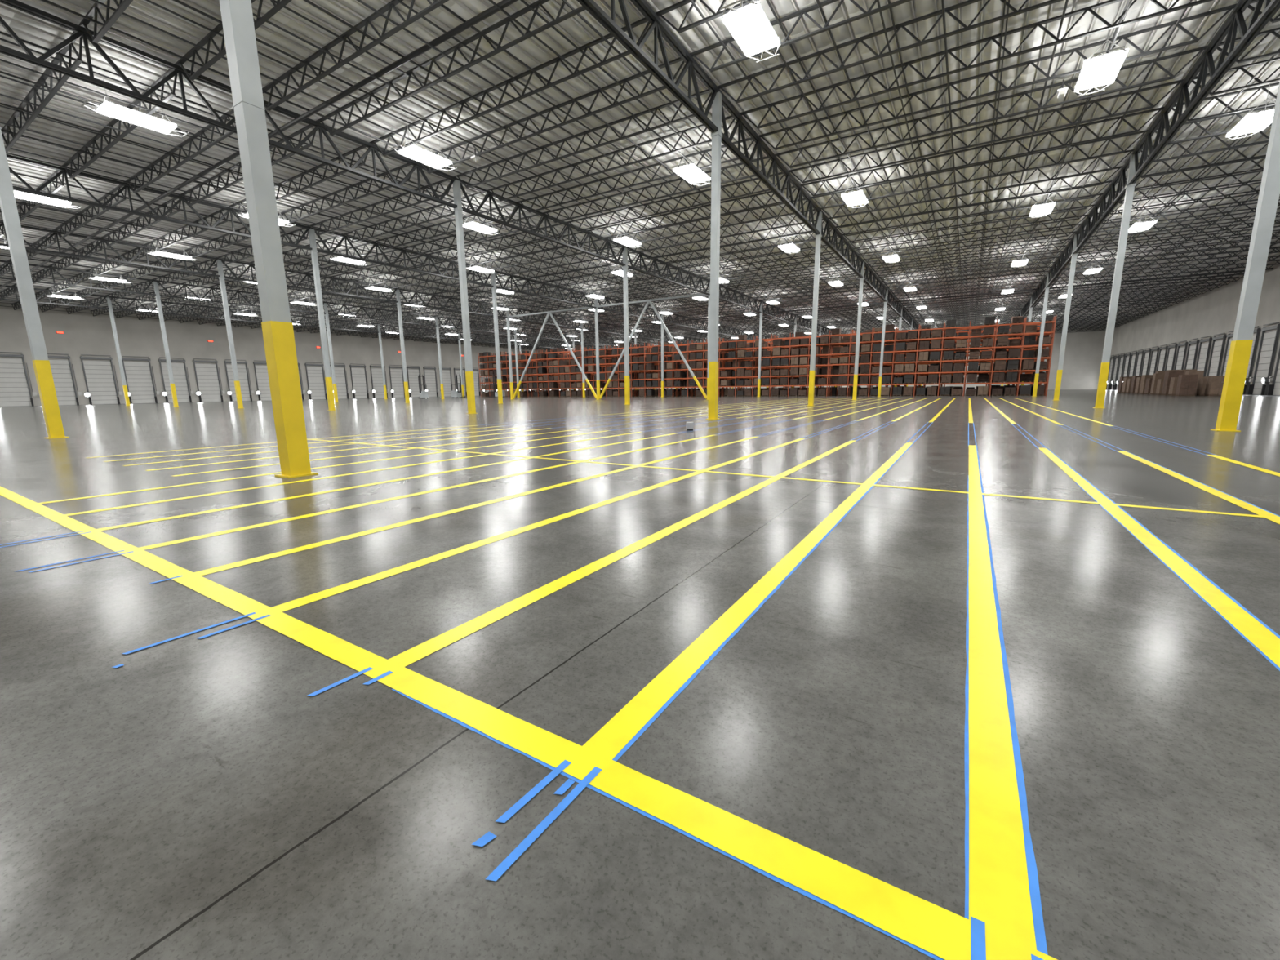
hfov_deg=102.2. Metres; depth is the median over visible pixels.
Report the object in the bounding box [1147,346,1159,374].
door
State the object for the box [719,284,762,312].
girder
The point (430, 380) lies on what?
door
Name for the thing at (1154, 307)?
joist
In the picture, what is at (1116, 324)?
joist
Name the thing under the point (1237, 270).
joist
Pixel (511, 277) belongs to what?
girder
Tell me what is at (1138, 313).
joist
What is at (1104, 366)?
steel column
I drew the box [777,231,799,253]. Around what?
light
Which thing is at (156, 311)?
light
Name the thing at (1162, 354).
door
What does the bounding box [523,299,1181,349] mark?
joist
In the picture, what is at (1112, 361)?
door
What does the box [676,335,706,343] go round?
girder
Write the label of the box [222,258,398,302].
girder
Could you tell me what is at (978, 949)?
tape
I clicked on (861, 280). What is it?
steel column
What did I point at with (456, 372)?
door
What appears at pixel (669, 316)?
girder
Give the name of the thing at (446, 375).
door
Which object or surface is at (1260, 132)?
joist
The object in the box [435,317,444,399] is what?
steel column
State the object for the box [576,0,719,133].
girder
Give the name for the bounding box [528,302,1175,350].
joist
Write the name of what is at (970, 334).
boxes
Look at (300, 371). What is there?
door
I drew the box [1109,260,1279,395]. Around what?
wall
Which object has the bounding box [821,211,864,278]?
girder
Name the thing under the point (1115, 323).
joist
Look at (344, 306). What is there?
girder
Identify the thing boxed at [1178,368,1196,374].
cardboard box
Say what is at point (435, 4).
joist
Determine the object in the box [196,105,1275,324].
joist
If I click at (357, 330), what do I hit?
girder
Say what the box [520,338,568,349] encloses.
girder
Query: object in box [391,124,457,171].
light
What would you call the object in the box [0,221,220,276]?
girder
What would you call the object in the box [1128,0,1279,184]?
girder
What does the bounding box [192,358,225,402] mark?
door
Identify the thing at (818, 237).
steel column
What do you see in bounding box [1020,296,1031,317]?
girder
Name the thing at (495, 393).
truck
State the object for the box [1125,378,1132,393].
cardboard box
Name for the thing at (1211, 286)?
joist
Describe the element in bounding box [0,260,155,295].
girder
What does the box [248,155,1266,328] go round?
joist
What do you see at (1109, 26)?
joist
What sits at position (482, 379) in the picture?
door
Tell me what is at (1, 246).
light
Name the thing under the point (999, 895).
floor markings
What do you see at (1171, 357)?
door
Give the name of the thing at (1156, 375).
cardboard box
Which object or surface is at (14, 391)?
door
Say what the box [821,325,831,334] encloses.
girder
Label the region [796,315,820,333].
girder
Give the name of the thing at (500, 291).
light
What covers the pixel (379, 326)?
steel column
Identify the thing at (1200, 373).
cardboard box
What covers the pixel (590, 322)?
girder
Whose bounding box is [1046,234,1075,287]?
girder
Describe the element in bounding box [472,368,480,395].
door
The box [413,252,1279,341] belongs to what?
joist
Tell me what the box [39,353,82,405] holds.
door
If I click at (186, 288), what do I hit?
light
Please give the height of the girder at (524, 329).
1.500 m
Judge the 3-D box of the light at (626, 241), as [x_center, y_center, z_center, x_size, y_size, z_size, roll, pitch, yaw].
[-0.900,-17.500,36.836,1.090,1.115,2.870,6,12,32]
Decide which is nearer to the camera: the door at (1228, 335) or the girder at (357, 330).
the door at (1228, 335)
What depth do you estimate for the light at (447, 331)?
95.89 m
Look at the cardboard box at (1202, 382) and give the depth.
49.86 m
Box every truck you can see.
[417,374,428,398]
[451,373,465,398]
[488,373,505,397]
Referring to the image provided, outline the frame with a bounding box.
[507,292,708,399]
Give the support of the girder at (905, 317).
attached to the steel column
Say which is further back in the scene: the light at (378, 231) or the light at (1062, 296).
the light at (1062, 296)
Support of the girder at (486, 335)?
attached to the steel column at (520, 350)
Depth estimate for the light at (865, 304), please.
66.12 m
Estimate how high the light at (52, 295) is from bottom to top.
1.115 m
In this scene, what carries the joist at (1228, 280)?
attached to the wall at (89, 335)
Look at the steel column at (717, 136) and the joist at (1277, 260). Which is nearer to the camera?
the steel column at (717, 136)
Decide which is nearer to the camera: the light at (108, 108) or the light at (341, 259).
the light at (108, 108)
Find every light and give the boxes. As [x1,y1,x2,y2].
[0,235,8,248]
[13,175,81,209]
[44,286,85,299]
[81,77,189,137]
[86,269,132,283]
[137,306,158,312]
[146,240,196,261]
[186,288,209,300]
[232,309,257,315]
[235,204,295,226]
[242,274,257,284]
[288,294,316,306]
[328,251,367,265]
[357,321,374,327]
[363,282,392,292]
[376,225,383,234]
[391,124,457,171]
[403,298,424,307]
[416,315,435,319]
[444,330,459,335]
[462,213,500,235]
[466,256,495,274]
[490,306,508,311]
[491,284,514,294]
[572,318,587,323]
[586,285,604,299]
[588,305,604,311]
[610,265,634,277]
[611,222,642,248]
[658,311,672,315]
[671,150,711,186]
[692,290,707,301]
[719,275,728,284]
[720,0,780,62]
[743,311,755,315]
[766,296,779,305]
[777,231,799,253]
[778,320,788,326]
[802,311,812,318]
[827,274,843,286]
[840,182,867,208]
[857,297,868,306]
[882,242,899,262]
[903,282,916,292]
[916,305,926,310]
[924,314,933,321]
[995,301,1004,311]
[1001,285,1013,294]
[1011,248,1028,267]
[1029,189,1055,217]
[1058,287,1072,298]
[1074,22,1128,97]
[1083,257,1102,275]
[1128,207,1156,233]
[1225,84,1275,140]
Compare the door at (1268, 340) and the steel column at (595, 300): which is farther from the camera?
the steel column at (595, 300)
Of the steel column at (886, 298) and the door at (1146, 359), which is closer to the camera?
the steel column at (886, 298)
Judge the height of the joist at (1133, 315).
0.763 m
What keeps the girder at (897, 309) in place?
attached to the steel column at (900, 317)
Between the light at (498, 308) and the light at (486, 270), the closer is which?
the light at (486, 270)
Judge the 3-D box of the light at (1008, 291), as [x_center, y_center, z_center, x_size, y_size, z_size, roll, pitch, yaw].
[41.657,-21.839,58.481,1.090,1.115,2.870,6,12,32]
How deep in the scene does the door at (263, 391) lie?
89.40 m
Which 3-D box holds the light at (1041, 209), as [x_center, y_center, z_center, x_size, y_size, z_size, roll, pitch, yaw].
[24.202,-16.768,31.034,1.090,1.115,2.870,6,12,32]
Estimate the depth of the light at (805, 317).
77.77 m
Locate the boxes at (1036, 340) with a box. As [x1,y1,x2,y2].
[539,339,1036,391]
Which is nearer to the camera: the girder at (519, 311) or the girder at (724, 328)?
the girder at (519, 311)
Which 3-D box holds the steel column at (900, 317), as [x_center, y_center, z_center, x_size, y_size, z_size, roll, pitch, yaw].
[37.967,-18.908,75.955,0.450,12.500,0.450,6,12,32]
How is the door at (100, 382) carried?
in the wall at (89, 335)
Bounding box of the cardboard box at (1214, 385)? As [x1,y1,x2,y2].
[1204,375,1225,395]
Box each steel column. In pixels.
[0,126,69,438]
[106,296,130,405]
[152,281,178,406]
[216,259,243,408]
[219,0,318,478]
[308,228,337,410]
[324,302,337,402]
[377,324,386,399]
[395,288,409,403]
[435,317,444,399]
[453,179,476,413]
[457,332,464,396]
[490,271,502,403]
[506,307,513,399]
[514,329,520,397]
[519,338,523,391]
[572,334,575,390]
[580,320,585,396]
[594,298,599,399]
[622,247,630,404]
[634,331,637,390]
[661,313,663,396]
[706,91,722,419]
[706,282,710,399]
[757,303,762,396]
[791,315,796,387]
[808,211,822,405]
[852,262,864,399]
[877,289,888,396]
[894,306,902,386]
[1021,296,1032,385]
[1031,273,1050,396]
[1053,234,1079,399]
[1093,153,1139,408]
[1210,81,1279,431]
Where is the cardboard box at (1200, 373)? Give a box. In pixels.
[1185,370,1204,382]
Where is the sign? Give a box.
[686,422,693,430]
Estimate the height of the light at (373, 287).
1.115 m
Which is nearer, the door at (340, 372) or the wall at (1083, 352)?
the door at (340, 372)
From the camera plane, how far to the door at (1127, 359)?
94.86 m
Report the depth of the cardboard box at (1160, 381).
54.40 m
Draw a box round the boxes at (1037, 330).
[509,327,1041,395]
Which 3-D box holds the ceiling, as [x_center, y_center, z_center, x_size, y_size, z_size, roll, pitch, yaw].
[0.876,-24.669,72.249,129.100,0.300,163.000,6,12,32]
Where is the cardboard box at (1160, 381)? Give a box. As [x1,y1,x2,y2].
[1155,378,1164,395]
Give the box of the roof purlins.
[0,0,1279,350]
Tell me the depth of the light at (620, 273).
46.64 m
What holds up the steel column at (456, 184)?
on the floor
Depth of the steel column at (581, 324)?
86.06 m
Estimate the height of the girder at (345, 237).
1.500 m
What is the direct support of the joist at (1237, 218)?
attached to the wall at (89, 335)
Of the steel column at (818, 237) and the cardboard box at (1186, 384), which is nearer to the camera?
the steel column at (818, 237)
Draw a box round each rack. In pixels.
[477,315,1057,396]
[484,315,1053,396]
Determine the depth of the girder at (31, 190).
28.21 m
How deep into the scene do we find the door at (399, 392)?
110.42 m
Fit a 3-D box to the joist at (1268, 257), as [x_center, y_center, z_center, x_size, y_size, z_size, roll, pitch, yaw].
[5.822,-25.636,81.054,128.100,0.763,0.120,6,12,32]
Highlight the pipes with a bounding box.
[0,0,1279,351]
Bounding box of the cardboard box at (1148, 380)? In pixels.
[1144,377,1157,394]
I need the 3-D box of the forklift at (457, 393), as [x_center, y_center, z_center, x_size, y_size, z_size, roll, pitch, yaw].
[-33.709,-17.417,95.815,1.100,4.300,2.950,2,10,15]
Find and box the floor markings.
[0,397,1279,959]
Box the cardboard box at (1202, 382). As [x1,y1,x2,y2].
[1195,378,1207,395]
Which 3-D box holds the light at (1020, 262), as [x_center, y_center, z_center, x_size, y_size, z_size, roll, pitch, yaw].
[32.929,-19.304,44.758,1.090,1.115,2.870,6,12,32]
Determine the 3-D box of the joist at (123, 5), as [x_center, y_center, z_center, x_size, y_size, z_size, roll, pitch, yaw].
[-30.337,-15.133,24.200,128.100,0.763,0.120,6,12,32]
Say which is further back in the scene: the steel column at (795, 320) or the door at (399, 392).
the door at (399, 392)
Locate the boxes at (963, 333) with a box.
[502,320,1045,395]
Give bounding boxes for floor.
[0,389,1279,959]
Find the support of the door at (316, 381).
in the wall at (89, 335)
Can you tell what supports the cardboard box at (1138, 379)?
on the floor
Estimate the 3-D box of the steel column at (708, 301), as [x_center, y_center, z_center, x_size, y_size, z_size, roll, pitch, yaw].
[7.591,-15.100,56.492,0.450,12.500,0.450,6,12,32]
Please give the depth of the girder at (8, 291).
56.72 m
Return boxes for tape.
[0,415,1279,959]
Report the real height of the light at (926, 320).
1.115 m
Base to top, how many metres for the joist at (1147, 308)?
0.763 m
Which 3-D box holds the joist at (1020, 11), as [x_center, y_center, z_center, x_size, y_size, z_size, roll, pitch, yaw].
[-22.856,-17.306,35.963,128.100,0.763,0.120,6,12,32]
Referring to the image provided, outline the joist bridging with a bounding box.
[0,0,1279,349]
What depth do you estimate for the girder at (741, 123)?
24.76 m
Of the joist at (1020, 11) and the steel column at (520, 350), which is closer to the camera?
the joist at (1020, 11)
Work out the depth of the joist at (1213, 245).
54.14 m
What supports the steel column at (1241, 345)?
on the floor
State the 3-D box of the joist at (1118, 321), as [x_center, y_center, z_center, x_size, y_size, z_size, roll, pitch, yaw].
[36.993,-34.691,130.065,128.100,0.763,0.120,6,12,32]
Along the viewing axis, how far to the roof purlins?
27.04 m
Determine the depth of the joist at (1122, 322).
101.70 m
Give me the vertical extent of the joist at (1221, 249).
0.763 m
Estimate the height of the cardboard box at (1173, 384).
1.795 m
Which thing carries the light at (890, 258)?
hanging from the joist at (1226, 195)
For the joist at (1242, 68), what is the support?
attached to the wall at (89, 335)
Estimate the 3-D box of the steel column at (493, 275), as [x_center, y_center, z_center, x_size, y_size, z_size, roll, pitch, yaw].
[-14.057,-13.827,50.752,0.450,12.500,0.450,6,12,32]
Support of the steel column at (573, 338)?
on the floor
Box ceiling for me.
[0,0,1279,350]
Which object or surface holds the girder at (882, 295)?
attached to the steel column at (886, 298)
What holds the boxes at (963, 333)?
on the rack at (1017, 323)
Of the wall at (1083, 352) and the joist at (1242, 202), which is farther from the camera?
the wall at (1083, 352)
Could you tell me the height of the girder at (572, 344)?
1.500 m
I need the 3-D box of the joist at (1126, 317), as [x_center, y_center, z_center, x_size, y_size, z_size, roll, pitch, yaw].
[33.253,-33.604,124.184,128.100,0.763,0.120,6,12,32]
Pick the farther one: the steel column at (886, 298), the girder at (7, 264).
the steel column at (886, 298)
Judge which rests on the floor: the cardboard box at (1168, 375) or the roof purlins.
the cardboard box at (1168, 375)
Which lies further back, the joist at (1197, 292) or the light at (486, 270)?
the joist at (1197, 292)
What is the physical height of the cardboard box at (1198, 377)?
1.818 m
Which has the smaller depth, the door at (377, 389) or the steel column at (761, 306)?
the steel column at (761, 306)
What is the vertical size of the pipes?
0.210 m
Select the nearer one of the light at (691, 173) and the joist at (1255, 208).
the light at (691, 173)
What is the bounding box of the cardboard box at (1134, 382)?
[1129,375,1142,393]
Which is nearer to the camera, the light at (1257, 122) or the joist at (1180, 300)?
the light at (1257, 122)
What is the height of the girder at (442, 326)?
1.500 m
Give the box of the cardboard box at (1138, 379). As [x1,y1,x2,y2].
[1134,377,1141,393]
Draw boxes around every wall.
[0,302,605,406]
[609,327,1106,390]
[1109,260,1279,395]
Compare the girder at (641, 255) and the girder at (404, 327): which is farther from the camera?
the girder at (404, 327)
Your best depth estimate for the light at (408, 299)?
63.13 m
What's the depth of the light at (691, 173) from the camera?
25.23 m
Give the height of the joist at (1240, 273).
0.763 m
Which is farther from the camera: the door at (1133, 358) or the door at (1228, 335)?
the door at (1133, 358)
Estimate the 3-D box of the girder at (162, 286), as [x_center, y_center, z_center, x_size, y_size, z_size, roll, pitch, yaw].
[-44.326,-20.598,58.881,0.260,1.500,16.460,6,12,32]
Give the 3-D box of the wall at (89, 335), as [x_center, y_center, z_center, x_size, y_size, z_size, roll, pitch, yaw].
[-53.900,-23.703,107.264,0.300,13.150,163.000,6,12,32]
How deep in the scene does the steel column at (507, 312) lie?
72.38 m
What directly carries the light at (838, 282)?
hanging from the joist bridging
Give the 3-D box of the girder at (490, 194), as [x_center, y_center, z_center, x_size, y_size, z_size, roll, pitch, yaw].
[-5.566,-16.811,34.930,0.260,1.500,16.460,6,12,32]
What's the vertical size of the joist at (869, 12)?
0.763 m
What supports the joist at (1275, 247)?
attached to the wall at (89, 335)
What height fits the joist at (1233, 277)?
0.763 m
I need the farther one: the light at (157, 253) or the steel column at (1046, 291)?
the steel column at (1046, 291)
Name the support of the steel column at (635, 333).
on the floor
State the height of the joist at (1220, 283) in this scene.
0.763 m
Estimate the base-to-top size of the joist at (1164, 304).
0.763 m
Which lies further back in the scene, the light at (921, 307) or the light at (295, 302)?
the light at (921, 307)
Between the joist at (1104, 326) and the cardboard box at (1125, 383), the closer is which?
the cardboard box at (1125, 383)
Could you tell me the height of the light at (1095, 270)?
1.115 m
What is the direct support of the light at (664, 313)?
hanging from the joist at (1213, 245)
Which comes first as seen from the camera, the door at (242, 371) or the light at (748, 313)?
the light at (748, 313)
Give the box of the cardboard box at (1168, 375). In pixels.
[1161,370,1183,395]
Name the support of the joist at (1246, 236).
attached to the wall at (89, 335)
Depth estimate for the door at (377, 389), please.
106.79 m
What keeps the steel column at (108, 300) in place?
on the floor
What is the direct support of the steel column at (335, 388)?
on the floor
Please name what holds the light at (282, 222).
hanging from the joist at (660, 13)
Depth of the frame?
63.56 m
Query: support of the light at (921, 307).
hanging from the joist at (1237, 270)
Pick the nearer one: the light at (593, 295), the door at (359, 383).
the light at (593, 295)
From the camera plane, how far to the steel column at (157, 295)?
52.90 m
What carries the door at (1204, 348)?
in the wall at (1215, 312)
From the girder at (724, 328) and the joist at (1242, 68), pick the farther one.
the girder at (724, 328)
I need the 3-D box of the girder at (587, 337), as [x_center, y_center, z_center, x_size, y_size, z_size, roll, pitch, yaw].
[-9.414,-30.739,113.774,0.260,1.500,16.460,6,12,32]
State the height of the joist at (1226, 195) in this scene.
0.763 m
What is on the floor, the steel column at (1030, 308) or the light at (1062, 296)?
the steel column at (1030, 308)
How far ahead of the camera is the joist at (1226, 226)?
48.09 m
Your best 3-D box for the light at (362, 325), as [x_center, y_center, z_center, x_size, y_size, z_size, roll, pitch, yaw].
[-43.851,-25.086,82.495,1.090,1.115,2.870,6,12,32]
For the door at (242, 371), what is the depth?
86.67 m
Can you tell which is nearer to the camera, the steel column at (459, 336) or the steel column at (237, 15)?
the steel column at (237, 15)
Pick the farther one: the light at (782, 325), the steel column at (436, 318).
the light at (782, 325)
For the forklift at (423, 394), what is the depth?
94.00 m
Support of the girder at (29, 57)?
attached to the steel column at (44, 378)
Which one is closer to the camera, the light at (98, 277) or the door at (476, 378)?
the light at (98, 277)
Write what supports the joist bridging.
attached to the joist
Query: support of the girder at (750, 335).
attached to the steel column
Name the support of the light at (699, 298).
hanging from the joist bridging
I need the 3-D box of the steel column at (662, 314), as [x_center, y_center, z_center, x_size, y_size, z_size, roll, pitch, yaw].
[3.399,-18.897,78.199,0.450,12.500,0.450,6,12,32]
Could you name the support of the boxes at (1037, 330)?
on the rack at (1017, 323)
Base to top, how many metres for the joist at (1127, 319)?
0.763 m
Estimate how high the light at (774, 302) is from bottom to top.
1.115 m
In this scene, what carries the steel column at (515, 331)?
on the floor
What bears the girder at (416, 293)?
attached to the steel column at (397, 292)
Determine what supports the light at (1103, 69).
hanging from the joist bridging
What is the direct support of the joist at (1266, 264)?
attached to the wall at (89, 335)
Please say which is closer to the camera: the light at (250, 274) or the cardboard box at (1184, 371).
the light at (250, 274)
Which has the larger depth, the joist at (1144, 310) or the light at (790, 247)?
the joist at (1144, 310)
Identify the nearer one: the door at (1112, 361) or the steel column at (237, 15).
the steel column at (237, 15)
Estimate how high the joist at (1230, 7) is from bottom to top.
0.763 m
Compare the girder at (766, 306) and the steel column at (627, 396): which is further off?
the girder at (766, 306)
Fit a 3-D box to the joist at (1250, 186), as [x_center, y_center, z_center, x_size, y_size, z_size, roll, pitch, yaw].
[-9.140,-21.290,57.528,128.100,0.763,0.120,6,12,32]
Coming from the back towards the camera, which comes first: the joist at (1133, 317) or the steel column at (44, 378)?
the joist at (1133, 317)
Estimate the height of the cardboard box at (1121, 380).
2.095 m
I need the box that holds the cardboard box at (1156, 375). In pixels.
[1150,373,1164,394]
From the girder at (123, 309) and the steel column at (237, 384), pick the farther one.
the girder at (123, 309)
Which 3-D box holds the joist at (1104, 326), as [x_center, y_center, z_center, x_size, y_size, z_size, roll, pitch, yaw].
[41.981,-36.139,137.907,128.100,0.763,0.120,6,12,32]
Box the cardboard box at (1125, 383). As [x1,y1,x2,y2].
[1121,377,1132,393]
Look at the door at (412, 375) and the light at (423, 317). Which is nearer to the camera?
the light at (423, 317)
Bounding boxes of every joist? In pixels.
[0,0,291,238]
[0,0,448,276]
[0,0,586,300]
[1,0,133,153]
[11,0,759,310]
[39,0,911,312]
[65,0,1062,314]
[89,0,1213,315]
[113,0,1279,318]
[136,26,1279,319]
[157,57,1279,320]
[177,82,1279,323]
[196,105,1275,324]
[215,124,1271,325]
[231,140,1268,327]
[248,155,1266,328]
[291,168,1262,324]
[293,179,1261,329]
[294,189,1279,332]
[307,195,1279,333]
[329,204,1279,333]
[335,212,1279,335]
[346,219,1279,336]
[358,226,1279,337]
[370,231,1279,337]
[381,237,1279,338]
[391,242,1279,339]
[404,247,1279,340]
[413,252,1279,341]
[422,257,1279,342]
[431,259,1279,342]
[440,264,1267,343]
[448,270,1244,344]
[457,273,1244,344]
[471,276,1239,345]
[473,280,1230,346]
[482,283,1222,346]
[488,286,1213,346]
[494,289,1206,347]
[501,292,1199,348]
[511,294,1193,348]
[517,297,1186,349]
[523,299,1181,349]
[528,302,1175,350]
[536,304,1168,351]
[542,306,1163,351]
[546,308,1157,351]
[564,311,1149,351]
[564,313,1145,351]
[566,310,1154,351]
[585,315,1141,350]
[720,320,1122,345]
[747,317,1136,343]
[748,316,1137,343]
[772,324,1119,346]
[944,325,1106,337]
[944,327,1103,336]
[956,319,1132,331]
[956,321,1125,335]
[956,323,1120,336]
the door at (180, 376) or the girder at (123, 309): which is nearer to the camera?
the girder at (123, 309)
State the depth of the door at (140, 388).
76.17 m
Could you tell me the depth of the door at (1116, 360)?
101.95 m
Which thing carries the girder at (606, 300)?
attached to the steel column at (662, 314)
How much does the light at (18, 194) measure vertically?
1.115 m
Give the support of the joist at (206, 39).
attached to the wall at (89, 335)
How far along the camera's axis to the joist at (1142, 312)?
89.84 m
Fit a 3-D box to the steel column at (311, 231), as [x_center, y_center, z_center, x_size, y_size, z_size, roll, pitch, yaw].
[-22.785,-11.292,37.029,0.450,12.500,0.450,6,12,32]
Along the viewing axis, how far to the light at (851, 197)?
28.70 m
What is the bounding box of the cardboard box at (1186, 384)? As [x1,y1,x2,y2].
[1175,374,1198,395]
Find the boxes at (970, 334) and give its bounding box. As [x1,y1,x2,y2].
[535,333,1035,394]
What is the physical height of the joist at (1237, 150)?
0.763 m
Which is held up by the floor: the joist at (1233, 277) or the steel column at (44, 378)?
the steel column at (44, 378)
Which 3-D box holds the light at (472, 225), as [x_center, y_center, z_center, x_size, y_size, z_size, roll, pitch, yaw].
[-10.366,-16.758,33.279,1.090,1.115,2.870,6,12,32]
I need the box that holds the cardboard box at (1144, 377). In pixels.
[1138,374,1152,394]
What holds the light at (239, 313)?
hanging from the joist at (1263, 87)
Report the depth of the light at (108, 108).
19.50 m
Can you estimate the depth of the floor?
2.42 m
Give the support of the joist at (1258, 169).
attached to the wall at (89, 335)
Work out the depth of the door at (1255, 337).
52.62 m
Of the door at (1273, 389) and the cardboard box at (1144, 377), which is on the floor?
the cardboard box at (1144, 377)
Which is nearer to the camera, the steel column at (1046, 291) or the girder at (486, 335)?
the steel column at (1046, 291)
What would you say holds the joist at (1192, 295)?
attached to the wall at (89, 335)
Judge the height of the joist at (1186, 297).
0.763 m
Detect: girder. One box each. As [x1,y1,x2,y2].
[0,0,457,208]
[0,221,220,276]
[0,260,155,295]
[0,284,109,309]
[6,154,312,249]
[109,295,262,322]
[156,280,325,314]
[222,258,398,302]
[290,315,378,333]
[311,226,493,287]
[326,302,436,326]
[380,324,458,339]
[399,288,507,318]
[437,315,515,334]
[457,178,626,266]
[459,332,519,345]
[495,271,596,308]
[508,307,582,328]
[515,327,573,341]
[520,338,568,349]
[571,343,606,350]
[574,333,618,346]
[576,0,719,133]
[582,319,635,336]
[597,297,662,321]
[626,246,710,295]
[636,329,675,342]
[662,311,707,331]
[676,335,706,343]
[718,324,742,337]
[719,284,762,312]
[720,89,822,235]
[743,331,768,342]
[762,301,796,324]
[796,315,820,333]
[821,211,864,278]
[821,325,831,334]
[863,261,887,302]
[887,288,902,316]
[902,306,912,327]
[911,318,919,329]
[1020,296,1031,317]
[1030,273,1047,306]
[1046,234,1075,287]
[1072,154,1131,253]
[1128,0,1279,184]
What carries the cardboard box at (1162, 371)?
on the floor
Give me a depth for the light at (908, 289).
56.20 m
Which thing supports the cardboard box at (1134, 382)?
on the floor
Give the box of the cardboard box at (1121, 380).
[1117,376,1132,392]
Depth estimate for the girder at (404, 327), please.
93.36 m
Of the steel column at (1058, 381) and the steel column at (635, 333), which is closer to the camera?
the steel column at (1058, 381)
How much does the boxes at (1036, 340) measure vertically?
8.932 m
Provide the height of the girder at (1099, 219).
1.500 m
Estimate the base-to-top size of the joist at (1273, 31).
0.763 m
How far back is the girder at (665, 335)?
104.72 m
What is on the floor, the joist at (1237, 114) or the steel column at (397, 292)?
the steel column at (397, 292)
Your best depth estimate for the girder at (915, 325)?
93.19 m
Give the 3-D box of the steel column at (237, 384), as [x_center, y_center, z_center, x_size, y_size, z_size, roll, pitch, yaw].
[-35.705,-12.554,45.013,0.450,12.500,0.450,6,12,32]
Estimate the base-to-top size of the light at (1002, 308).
1.115 m
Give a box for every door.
[0,351,37,406]
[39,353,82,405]
[80,354,122,404]
[121,355,159,404]
[158,357,194,402]
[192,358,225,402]
[224,359,253,401]
[253,360,271,400]
[297,361,305,399]
[304,362,327,399]
[329,363,351,399]
[349,363,369,398]
[369,364,389,398]
[388,364,404,397]
[406,365,423,397]
[422,367,439,396]
[439,366,453,396]
[453,367,466,395]
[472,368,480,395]
[481,369,492,392]
[1106,352,1124,390]
[1106,354,1119,389]
[1106,355,1115,389]
[1116,351,1131,384]
[1128,351,1137,376]
[1133,349,1144,375]
[1141,347,1151,375]
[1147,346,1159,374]
[1155,344,1168,371]
[1164,342,1177,370]
[1173,340,1187,369]
[1184,337,1199,369]
[1195,335,1212,376]
[1206,333,1226,376]
[1220,330,1234,375]
[1242,321,1279,395]
[1242,325,1260,394]
[1242,346,1279,395]
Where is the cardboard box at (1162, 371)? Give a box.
[1155,370,1166,373]
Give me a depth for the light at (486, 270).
44.73 m
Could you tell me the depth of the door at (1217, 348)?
60.46 m
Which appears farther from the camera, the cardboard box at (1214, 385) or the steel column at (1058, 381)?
the cardboard box at (1214, 385)
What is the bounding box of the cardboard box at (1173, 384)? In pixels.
[1168,377,1177,395]
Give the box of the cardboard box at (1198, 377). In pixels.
[1194,376,1207,395]
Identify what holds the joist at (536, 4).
attached to the wall at (89, 335)
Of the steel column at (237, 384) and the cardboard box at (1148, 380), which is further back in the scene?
the cardboard box at (1148, 380)
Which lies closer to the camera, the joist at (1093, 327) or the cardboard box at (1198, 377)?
the cardboard box at (1198, 377)
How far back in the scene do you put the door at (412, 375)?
113.79 m
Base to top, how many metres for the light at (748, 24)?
1.115 m
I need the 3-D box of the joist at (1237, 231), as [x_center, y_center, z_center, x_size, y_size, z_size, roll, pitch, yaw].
[-1.659,-23.463,69.291,128.100,0.763,0.120,6,12,32]
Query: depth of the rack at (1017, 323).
70.57 m
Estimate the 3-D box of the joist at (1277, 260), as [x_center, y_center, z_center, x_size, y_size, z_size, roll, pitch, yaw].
[7.069,-25.998,83.014,128.100,0.763,0.120,6,12,32]
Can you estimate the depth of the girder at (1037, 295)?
59.58 m
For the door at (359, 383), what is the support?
in the wall at (89, 335)
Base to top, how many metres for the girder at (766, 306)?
1.500 m
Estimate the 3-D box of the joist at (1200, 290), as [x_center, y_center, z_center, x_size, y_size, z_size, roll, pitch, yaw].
[17.044,-28.896,98.698,128.100,0.763,0.120,6,12,32]
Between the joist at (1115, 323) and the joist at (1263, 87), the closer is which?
the joist at (1263, 87)
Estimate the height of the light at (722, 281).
1.115 m

